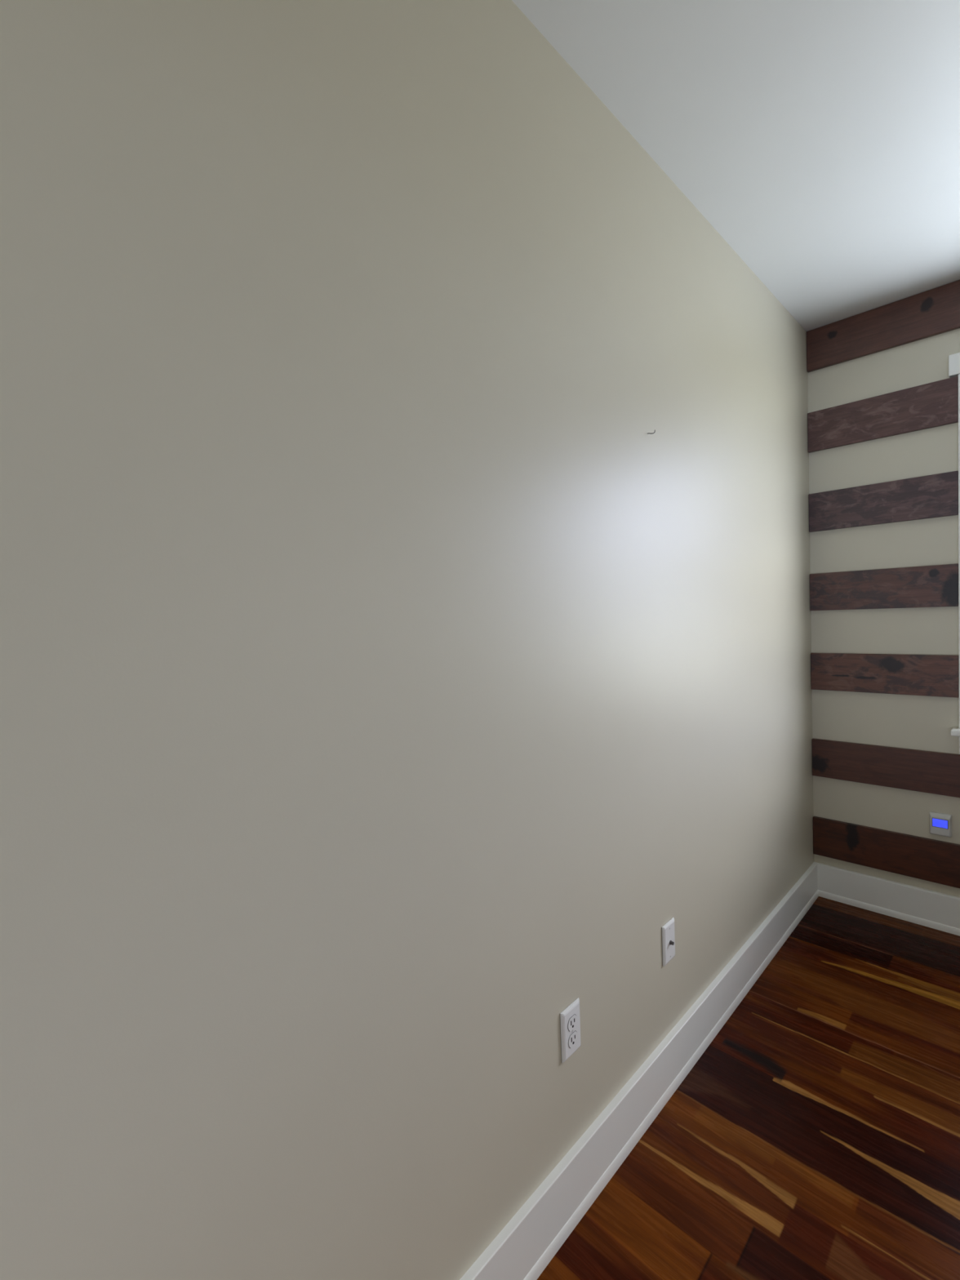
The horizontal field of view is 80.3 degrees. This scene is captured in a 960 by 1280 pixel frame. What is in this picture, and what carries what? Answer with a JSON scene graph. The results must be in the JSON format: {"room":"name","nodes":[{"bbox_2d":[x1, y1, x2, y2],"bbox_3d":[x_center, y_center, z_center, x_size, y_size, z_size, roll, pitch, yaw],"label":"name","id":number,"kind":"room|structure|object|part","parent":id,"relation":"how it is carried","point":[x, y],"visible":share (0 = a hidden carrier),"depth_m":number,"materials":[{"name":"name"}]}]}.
{"room":"empty bedroom","nodes":[
{"label":"empty bedroom","id":0,"kind":"room"},
{"bbox_2d":[0,0,813,1279],"bbox_3d":[-0.005,0.020,1.185,0.140,2.824,4.580,0,3,45],"label":"wall","id":1,"kind":"structure","parent":0,"point":[380,697],"depth_m":0.89,"materials":[{"name":"beige paint"}]},
{"bbox_2d":[560,997,581,1062],"bbox_3d":[0.209,0.892,1.300,0.010,0.114,0.070,0,3,45],"label":"power outlet","id":2,"kind":"object","parent":1,"relation":"attached to","point":[570,1019],"visible":1,"depth_m":1.29,"materials":[{"name":"white plastic"}]},
{"bbox_2d":[567,1013,577,1031],"bbox_3d":[0.210,0.872,1.298,0.006,0.030,0.036,0,3,45],"label":"receptacle","id":3,"kind":"object","parent":2,"relation":"attached to","point":[571,1018],"depth_m":1.30,"materials":[{"name":"white plastic"}]},
{"bbox_2d":[568,1030,577,1048],"bbox_3d":[0.211,0.911,1.299,0.006,0.030,0.036,0,3,45],"label":"receptacle","id":4,"kind":"object","parent":2,"relation":"attached to","point":[572,1034],"depth_m":1.30,"materials":[{"name":"white plastic"}]},
{"bbox_2d":[459,862,818,1279],"bbox_3d":[0.099,1.255,1.180,0.024,0.152,4.300,0,3,45],"label":"baseboard","id":5,"kind":"structure","parent":1,"relation":"attached to","point":[522,1250],"depth_m":1.45,"materials":[{"name":"white paint"}]},
{"bbox_2d":[662,917,675,966],"bbox_3d":[0.549,0.872,1.639,0.018,0.114,0.070,0,3,45],"label":"outlet","id":6,"kind":"object","parent":1,"relation":"attached to","point":[668,930],"visible":1,"depth_m":1.63,"materials":[{"name":"white plastic"}]},
{"bbox_2d":[511,0,959,331],"bbox_3d":[1.276,-1.335,-0.184,3.600,0.100,4.300,0,3,45],"label":"ceiling","id":7,"kind":"structure","parent":0,"point":[820,140],"depth_m":1.46,"materials":[{"name":"white paint"}]},
{"bbox_2d":[537,896,959,1279],"bbox_3d":[1.379,1.396,-0.069,3.880,0.118,4.580,0,3,45],"label":"floor","id":8,"kind":"structure","parent":0,"point":[816,1135],"depth_m":1.47,"materials":[{"name":"brown wood"}]},
{"bbox_2d":[807,328,959,897],"bbox_3d":[2.863,-0.098,1.433,3.600,2.824,0.085,0,3,45],"label":"wall","id":9,"kind":"structure","parent":0,"point":[919,722],"depth_m":2.46,"materials":[{"name":"beige paint"}]},
{"bbox_2d":[807,376,958,453],"bbox_3d":[1.702,-0.953,2.436,0.530,0.177,0.019,0,3,45],"label":"wooden board","id":10,"kind":"object","parent":9,"relation":"attached to","point":[933,404],"visible":1,"depth_m":2.41,"materials":[{"name":"brown wood"}]},
{"bbox_2d":[806,280,959,372],"bbox_3d":[2.774,-1.314,1.351,3.578,0.179,0.019,0,3,45],"label":"wooden board","id":11,"kind":"object","parent":9,"relation":"attached to","point":[935,311],"visible":1,"depth_m":2.39,"materials":[{"name":"brown wood"}]},
{"bbox_2d":[808,471,958,532],"bbox_3d":[1.716,-0.587,2.451,0.530,0.173,0.019,0,3,45],"label":"wooden board","id":12,"kind":"object","parent":9,"relation":"attached to","point":[934,495],"visible":1,"depth_m":2.42,"materials":[{"name":"brown wood"}]},
{"bbox_2d":[809,564,958,610],"bbox_3d":[1.729,-0.221,2.466,0.530,0.170,0.019,0,3,45],"label":"wooden board","id":13,"kind":"object","parent":9,"relation":"attached to","point":[935,585],"visible":1,"depth_m":2.44,"materials":[{"name":"brown wood"}]},
{"bbox_2d":[810,653,959,697],"bbox_3d":[1.743,0.146,2.482,0.530,0.170,0.019,0,3,45],"label":"wooden board","id":14,"kind":"object","parent":9,"relation":"attached to","point":[928,675],"visible":1,"depth_m":2.45,"materials":[{"name":"brown wood"}]},
{"bbox_2d":[811,737,959,797],"bbox_3d":[2.845,0.556,1.430,3.578,0.174,0.019,0,3,45],"label":"wooden board","id":15,"kind":"object","parent":9,"relation":"attached to","point":[914,770],"visible":1,"depth_m":2.47,"materials":[{"name":"brown wood"}]},
{"bbox_2d":[813,816,959,888],"bbox_3d":[2.859,0.930,1.446,3.578,0.177,0.019,0,3,45],"label":"wooden board","id":16,"kind":"object","parent":9,"relation":"attached to","point":[933,860],"visible":1,"depth_m":2.49,"materials":[{"name":"brown wood"}]},
{"bbox_2d":[817,862,959,936],"bbox_3d":[2.878,1.139,1.440,3.582,0.152,0.024,0,3,45],"label":"baseboard","id":17,"kind":"structure","parent":9,"relation":"attached to","point":[933,909],"depth_m":2.49,"materials":[{"name":"white paint"}]},
{"bbox_3d":[2.876,1.201,1.438,3.582,0.028,0.011,0,3,45],"label":"shoe moulding","id":18,"kind":"part","parent":17,"relation":"part of","materials":[{"name":"white paint"}]},
{"bbox_2d":[929,811,951,837],"bbox_3d":[1.910,0.766,2.360,0.071,0.091,0.028,0,3,45],"label":"thermostat","id":19,"kind":"object","parent":9,"relation":"attached to","point":[940,824],"visible":1,"depth_m":2.35,"materials":[{"name":"white plastic"}]},
{"bbox_2d":[948,352,959,754],"bbox_3d":[2.273,-0.332,1.943,1.033,1.592,0.120,0,3,45],"label":"window","id":20,"kind":"structure","parent":9,"relation":"in","point":[953,359],"depth_m":2.25,"materials":[{"name":"white paint"}]},
{"bbox_3d":[2.232,-1.085,1.899,1.033,0.081,0.025,0,3,45],"label":"head casing","id":21,"kind":"part","parent":20,"relation":"part of","materials":[{"name":"white paint"}]},
{"bbox_3d":[2.277,0.373,1.949,1.023,0.027,0.055,0,3,45],"label":"sill","id":22,"kind":"part","parent":20,"relation":"part of","materials":[{"name":"white paint"}]}
]}

